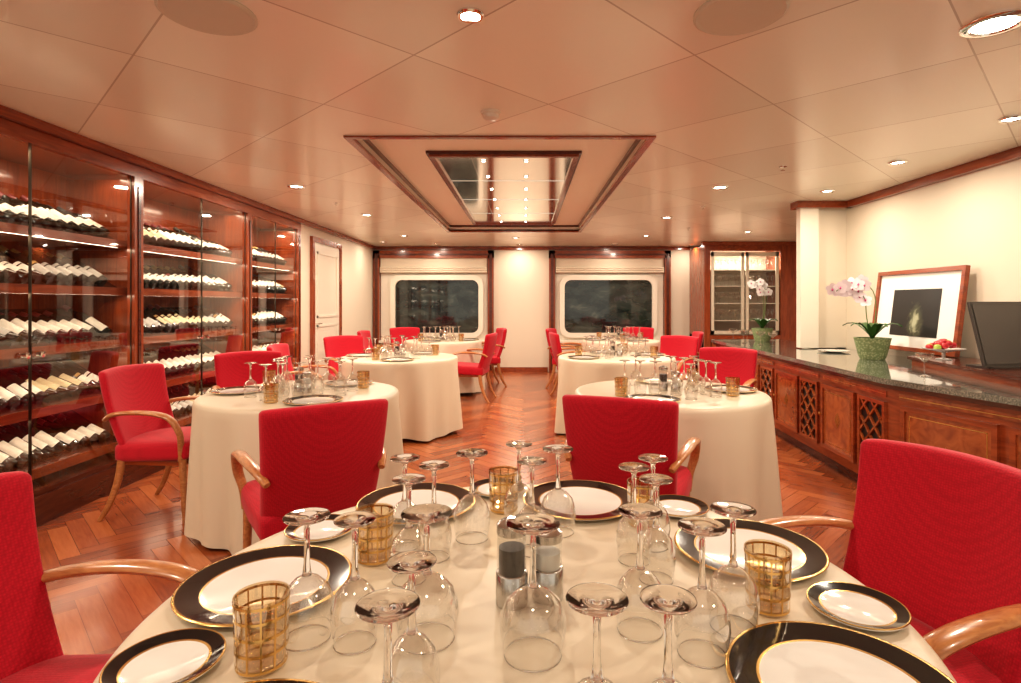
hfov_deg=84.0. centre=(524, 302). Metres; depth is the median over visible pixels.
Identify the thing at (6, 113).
trim
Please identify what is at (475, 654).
round dining table
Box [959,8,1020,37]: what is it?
recessed light
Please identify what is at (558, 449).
wine glass
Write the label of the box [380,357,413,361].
charger plate
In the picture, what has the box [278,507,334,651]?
wine glass
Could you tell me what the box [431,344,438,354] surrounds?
tumbler
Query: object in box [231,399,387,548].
dining chair
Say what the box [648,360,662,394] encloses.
wine glass
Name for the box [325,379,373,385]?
charger plate
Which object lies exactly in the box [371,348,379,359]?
tumbler
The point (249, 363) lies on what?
wine glass
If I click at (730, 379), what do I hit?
tumbler
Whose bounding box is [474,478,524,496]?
bread plate
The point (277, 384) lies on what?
tumbler
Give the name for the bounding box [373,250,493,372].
window
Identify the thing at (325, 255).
door
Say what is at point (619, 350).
salt mill
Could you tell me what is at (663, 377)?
pepper mill
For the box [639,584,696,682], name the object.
wine glass
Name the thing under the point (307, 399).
charger plate
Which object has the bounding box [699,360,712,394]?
wine glass
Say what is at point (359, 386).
tumbler
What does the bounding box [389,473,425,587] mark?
wine glass
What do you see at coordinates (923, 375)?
coupe glass
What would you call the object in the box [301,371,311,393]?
salt mill
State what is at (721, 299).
glass display cabinet
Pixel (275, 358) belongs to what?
wine glass
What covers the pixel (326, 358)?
wine glass
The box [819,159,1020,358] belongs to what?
wall
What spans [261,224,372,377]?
wall
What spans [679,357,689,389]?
wine glass
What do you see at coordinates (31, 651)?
dining chair
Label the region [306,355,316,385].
wine glass
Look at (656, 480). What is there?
wine glass
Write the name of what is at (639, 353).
charger plate
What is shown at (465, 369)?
dining chair
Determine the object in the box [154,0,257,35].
ceiling speaker
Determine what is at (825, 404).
sideboard
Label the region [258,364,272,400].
wine glass
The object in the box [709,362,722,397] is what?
wine glass
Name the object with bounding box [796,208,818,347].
column
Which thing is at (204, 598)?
charger plate
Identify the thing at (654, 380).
charger plate
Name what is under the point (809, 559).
charger plate
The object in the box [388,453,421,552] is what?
wine glass
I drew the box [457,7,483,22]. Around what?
recessed light
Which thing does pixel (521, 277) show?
wall
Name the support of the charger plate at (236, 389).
on the round dining table at (221, 424)
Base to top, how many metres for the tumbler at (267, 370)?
0.108 m
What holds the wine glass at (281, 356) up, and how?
on the round dining table at (221, 424)
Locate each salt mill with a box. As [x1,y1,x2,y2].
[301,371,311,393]
[399,344,404,356]
[532,528,562,604]
[617,344,622,356]
[671,370,680,391]
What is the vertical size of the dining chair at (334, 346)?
0.909 m
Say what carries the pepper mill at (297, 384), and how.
on the round dining table at (221, 424)
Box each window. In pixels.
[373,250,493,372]
[549,250,670,372]
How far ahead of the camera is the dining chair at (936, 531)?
1.47 m
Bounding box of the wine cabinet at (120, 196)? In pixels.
[0,118,300,526]
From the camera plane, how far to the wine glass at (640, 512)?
0.94 m
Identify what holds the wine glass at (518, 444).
on the round dining table at (475, 654)
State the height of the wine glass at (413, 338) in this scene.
0.200 m
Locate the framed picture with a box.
[872,265,970,357]
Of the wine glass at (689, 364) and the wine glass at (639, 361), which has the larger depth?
the wine glass at (639, 361)
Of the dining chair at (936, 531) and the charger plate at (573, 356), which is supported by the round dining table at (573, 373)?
the charger plate at (573, 356)
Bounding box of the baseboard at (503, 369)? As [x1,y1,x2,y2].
[495,367,547,371]
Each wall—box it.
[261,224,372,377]
[494,247,696,371]
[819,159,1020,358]
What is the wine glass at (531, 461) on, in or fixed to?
on the round dining table at (475, 654)
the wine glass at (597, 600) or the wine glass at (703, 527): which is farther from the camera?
the wine glass at (703, 527)
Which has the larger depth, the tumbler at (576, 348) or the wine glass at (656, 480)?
the tumbler at (576, 348)
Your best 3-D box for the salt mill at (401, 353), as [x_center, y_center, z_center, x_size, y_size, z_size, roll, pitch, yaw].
[-1.245,0.479,5.750,0.058,0.130,0.058,0,0,-37]
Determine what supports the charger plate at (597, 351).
on the round dining table at (573, 373)
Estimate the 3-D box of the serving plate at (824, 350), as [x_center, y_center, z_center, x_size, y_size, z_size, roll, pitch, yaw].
[3.020,0.471,5.550,0.290,0.016,0.290,0,0,0]
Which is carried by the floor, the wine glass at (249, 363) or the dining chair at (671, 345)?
the dining chair at (671, 345)
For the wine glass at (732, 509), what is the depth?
0.95 m
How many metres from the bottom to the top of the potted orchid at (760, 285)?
0.793 m
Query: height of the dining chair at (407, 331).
0.909 m
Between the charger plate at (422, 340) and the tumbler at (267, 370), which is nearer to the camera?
the tumbler at (267, 370)
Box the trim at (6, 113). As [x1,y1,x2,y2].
[0,105,1020,249]
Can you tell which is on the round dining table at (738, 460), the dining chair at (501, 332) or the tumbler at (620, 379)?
the tumbler at (620, 379)
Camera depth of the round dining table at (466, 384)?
7.88 m
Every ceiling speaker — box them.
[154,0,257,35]
[693,0,789,35]
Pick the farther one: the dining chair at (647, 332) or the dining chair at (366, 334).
the dining chair at (647, 332)
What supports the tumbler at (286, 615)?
on the round dining table at (475, 654)
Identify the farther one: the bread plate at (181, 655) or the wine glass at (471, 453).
the wine glass at (471, 453)
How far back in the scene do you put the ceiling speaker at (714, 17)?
2.07 m
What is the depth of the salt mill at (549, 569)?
1.03 m
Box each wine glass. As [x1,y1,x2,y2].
[243,362,257,397]
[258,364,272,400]
[271,358,285,391]
[271,360,284,394]
[276,363,289,398]
[277,357,289,389]
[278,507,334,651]
[281,356,292,386]
[291,362,306,396]
[304,357,315,388]
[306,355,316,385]
[311,360,323,394]
[321,357,334,389]
[330,511,377,654]
[333,358,345,390]
[334,361,346,395]
[346,358,358,390]
[354,588,420,682]
[387,550,440,682]
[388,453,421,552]
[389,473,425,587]
[395,503,458,654]
[413,338,420,358]
[416,460,451,563]
[453,448,490,544]
[500,513,566,672]
[504,440,533,516]
[516,456,546,557]
[540,444,575,537]
[566,582,628,682]
[616,462,651,566]
[616,503,663,642]
[619,360,630,393]
[630,355,641,385]
[634,360,646,393]
[636,453,670,552]
[636,473,675,585]
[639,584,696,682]
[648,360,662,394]
[649,356,659,388]
[665,356,676,387]
[670,361,682,395]
[674,517,731,668]
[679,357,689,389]
[684,363,697,399]
[688,355,699,386]
[691,359,705,392]
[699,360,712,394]
[706,501,760,638]
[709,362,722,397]
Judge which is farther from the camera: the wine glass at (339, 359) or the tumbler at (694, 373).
the tumbler at (694, 373)
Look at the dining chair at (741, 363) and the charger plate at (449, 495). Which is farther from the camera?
the dining chair at (741, 363)
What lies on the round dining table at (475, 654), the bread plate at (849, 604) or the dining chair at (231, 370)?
the bread plate at (849, 604)
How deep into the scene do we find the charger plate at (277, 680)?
0.80 m
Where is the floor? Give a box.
[37,372,856,654]
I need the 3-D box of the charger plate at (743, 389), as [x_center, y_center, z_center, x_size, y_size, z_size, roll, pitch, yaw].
[1.284,0.537,3.534,0.314,0.015,0.314,0,0,-5]
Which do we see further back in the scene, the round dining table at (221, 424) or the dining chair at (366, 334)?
the dining chair at (366, 334)
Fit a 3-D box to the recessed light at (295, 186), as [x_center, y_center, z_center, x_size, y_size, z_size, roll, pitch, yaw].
[-2.070,-1.054,5.140,0.160,0.012,0.159,0,0,0]
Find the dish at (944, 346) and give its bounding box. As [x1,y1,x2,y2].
[921,339,966,359]
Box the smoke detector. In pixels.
[481,109,500,120]
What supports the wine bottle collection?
in the wine cabinet at (120, 196)
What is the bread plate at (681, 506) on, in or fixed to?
on the round dining table at (475, 654)
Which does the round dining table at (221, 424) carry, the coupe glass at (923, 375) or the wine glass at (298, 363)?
the wine glass at (298, 363)
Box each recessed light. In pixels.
[287,184,305,188]
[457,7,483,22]
[711,185,728,189]
[819,189,834,192]
[888,160,907,164]
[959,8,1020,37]
[997,114,1020,122]
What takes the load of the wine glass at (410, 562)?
on the round dining table at (475, 654)
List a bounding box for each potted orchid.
[747,278,777,341]
[825,274,902,359]
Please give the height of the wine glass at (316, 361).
0.200 m
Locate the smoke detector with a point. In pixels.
(488, 114)
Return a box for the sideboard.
[711,339,1020,481]
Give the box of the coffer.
[343,136,655,231]
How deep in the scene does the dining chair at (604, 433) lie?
2.42 m
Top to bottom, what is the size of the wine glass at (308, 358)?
0.200 m
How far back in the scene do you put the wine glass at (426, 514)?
0.92 m
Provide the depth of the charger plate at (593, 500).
1.55 m
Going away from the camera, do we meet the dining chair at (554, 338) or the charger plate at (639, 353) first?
the charger plate at (639, 353)
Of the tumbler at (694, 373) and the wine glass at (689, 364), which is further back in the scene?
the tumbler at (694, 373)
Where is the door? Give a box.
[310,236,341,379]
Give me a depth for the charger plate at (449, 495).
1.55 m
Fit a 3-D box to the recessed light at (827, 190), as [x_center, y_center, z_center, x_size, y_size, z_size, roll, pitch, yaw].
[2.850,-1.054,5.350,0.131,0.012,0.130,0,0,0]
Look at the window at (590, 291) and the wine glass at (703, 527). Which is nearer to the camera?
the wine glass at (703, 527)
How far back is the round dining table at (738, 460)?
2.97 m
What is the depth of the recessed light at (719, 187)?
5.17 m
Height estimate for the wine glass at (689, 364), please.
0.200 m
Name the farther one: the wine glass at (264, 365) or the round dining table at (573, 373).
the round dining table at (573, 373)
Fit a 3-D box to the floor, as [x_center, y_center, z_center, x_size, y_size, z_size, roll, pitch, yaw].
[0.750,1.301,4.550,8.500,0.002,13.043,0,0,0]
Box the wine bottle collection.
[0,192,286,472]
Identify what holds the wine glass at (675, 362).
on the round dining table at (738, 460)
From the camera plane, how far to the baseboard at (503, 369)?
10.69 m
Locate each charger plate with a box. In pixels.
[170,545,351,627]
[210,386,266,393]
[244,678,317,682]
[282,395,342,404]
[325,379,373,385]
[346,353,375,356]
[356,482,475,524]
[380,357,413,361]
[410,351,436,353]
[420,340,440,341]
[522,480,637,520]
[568,355,598,358]
[589,350,616,353]
[624,394,680,401]
[628,340,647,341]
[635,352,664,355]
[637,377,682,383]
[674,518,829,581]
[705,384,757,392]
[725,621,954,682]
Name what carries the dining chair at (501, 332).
on the floor
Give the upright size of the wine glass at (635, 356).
0.200 m
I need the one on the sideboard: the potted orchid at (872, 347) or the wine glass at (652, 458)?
the potted orchid at (872, 347)
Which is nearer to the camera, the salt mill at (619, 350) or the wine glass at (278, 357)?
the wine glass at (278, 357)
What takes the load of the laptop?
on the sideboard
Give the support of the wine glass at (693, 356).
on the round dining table at (738, 460)
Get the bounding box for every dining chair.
[0,471,197,682]
[97,363,200,523]
[212,351,293,389]
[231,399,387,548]
[266,343,338,380]
[323,335,363,379]
[357,330,399,352]
[389,327,419,351]
[453,333,496,403]
[482,328,506,386]
[545,328,581,387]
[549,332,587,400]
[562,394,700,496]
[623,327,653,338]
[660,335,698,380]
[678,347,757,386]
[692,331,703,379]
[758,439,1020,682]
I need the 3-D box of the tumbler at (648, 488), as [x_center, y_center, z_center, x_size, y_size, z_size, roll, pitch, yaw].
[0.290,0.490,1.390,0.080,0.108,0.080,0,0,29]
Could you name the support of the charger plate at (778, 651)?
on the round dining table at (475, 654)
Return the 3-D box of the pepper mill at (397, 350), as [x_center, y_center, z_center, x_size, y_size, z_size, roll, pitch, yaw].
[-1.310,0.467,5.800,0.058,0.155,0.058,0,0,35]
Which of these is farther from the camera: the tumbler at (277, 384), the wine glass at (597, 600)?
the tumbler at (277, 384)
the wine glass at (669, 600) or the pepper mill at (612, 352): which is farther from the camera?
the pepper mill at (612, 352)
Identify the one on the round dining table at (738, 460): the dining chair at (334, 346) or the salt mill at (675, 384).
the salt mill at (675, 384)
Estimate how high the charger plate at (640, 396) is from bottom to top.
0.015 m
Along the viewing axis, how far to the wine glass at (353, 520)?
0.90 m
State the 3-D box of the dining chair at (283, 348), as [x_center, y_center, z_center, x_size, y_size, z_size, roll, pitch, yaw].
[-2.160,0.853,5.508,0.609,0.909,0.612,0,0,-6]
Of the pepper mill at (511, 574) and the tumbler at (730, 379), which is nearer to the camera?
the pepper mill at (511, 574)
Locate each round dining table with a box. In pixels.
[93,484,956,682]
[184,380,403,554]
[338,352,462,440]
[403,338,484,392]
[554,352,675,433]
[574,379,782,520]
[581,338,659,352]
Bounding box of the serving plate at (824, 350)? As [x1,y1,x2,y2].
[818,349,849,351]
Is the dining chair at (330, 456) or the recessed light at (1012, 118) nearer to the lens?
the dining chair at (330, 456)
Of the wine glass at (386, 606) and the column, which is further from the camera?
the column
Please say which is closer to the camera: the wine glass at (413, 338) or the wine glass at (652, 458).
the wine glass at (652, 458)
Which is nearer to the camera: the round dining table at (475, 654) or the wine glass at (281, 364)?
the round dining table at (475, 654)
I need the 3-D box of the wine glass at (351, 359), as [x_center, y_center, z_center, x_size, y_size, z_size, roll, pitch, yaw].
[-1.074,0.445,3.529,0.076,0.200,0.076,0,0,30]
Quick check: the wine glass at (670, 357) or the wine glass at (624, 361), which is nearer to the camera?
the wine glass at (624, 361)
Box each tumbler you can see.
[232,583,289,678]
[262,370,275,386]
[263,382,278,403]
[355,505,393,566]
[357,370,369,388]
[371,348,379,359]
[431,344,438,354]
[488,465,517,514]
[575,346,582,354]
[614,377,627,396]
[627,478,659,529]
[650,346,657,356]
[687,368,698,384]
[725,377,739,396]
[744,541,791,618]
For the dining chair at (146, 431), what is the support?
on the floor
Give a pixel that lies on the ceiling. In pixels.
(832, 92)
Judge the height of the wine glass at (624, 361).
0.200 m
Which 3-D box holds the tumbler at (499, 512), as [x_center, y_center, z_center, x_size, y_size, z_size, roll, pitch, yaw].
[-0.056,0.490,1.487,0.080,0.108,0.080,0,0,-14]
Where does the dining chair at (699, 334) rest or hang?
on the floor
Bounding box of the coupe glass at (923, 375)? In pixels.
[915,352,933,376]
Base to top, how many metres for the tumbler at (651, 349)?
0.108 m
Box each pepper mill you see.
[294,367,303,391]
[394,341,399,356]
[496,516,527,610]
[610,341,614,355]
[658,365,667,390]
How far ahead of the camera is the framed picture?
4.71 m
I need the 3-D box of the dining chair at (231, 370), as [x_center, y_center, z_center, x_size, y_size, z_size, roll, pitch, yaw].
[-2.132,0.853,4.476,0.612,0.909,0.609,0,0,-37]
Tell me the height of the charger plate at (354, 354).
0.015 m
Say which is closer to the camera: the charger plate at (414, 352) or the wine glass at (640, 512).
the wine glass at (640, 512)
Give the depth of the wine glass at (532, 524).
0.87 m
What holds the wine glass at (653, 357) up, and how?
on the round dining table at (738, 460)
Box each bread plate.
[99,628,225,682]
[284,514,351,541]
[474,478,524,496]
[648,494,708,517]
[806,581,911,631]
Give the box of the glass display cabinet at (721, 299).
[689,242,795,373]
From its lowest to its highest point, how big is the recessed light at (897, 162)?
0.012 m
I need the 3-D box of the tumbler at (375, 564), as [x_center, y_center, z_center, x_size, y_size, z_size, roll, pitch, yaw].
[-0.318,0.490,1.200,0.080,0.108,0.080,0,0,36]
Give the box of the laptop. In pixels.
[966,302,1020,368]
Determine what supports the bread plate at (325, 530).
on the round dining table at (475, 654)
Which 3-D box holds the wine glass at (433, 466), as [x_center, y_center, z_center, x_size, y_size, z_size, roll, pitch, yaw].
[-0.195,0.445,1.213,0.076,0.200,0.076,0,0,-43]
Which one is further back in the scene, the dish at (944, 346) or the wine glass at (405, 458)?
the dish at (944, 346)
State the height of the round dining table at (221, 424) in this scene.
0.755 m
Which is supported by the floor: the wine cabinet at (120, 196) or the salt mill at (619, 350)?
the wine cabinet at (120, 196)
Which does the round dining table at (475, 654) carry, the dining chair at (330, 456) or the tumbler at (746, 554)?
the tumbler at (746, 554)
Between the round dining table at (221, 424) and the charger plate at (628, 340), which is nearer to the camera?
the round dining table at (221, 424)
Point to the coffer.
(570, 178)
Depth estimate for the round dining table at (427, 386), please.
5.28 m
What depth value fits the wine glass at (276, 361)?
3.39 m
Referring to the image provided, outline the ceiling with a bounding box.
[0,0,1020,246]
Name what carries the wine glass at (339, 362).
on the round dining table at (221, 424)
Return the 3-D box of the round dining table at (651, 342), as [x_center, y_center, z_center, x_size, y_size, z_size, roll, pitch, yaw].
[1.384,0.922,8.294,1.145,0.755,1.177,0,0,35]
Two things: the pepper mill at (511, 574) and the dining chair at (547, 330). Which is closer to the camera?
the pepper mill at (511, 574)
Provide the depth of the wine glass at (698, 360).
3.46 m
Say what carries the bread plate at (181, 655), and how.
on the round dining table at (475, 654)
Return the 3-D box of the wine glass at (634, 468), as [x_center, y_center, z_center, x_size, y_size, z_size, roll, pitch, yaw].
[0.230,0.445,1.198,0.076,0.200,0.076,0,0,34]

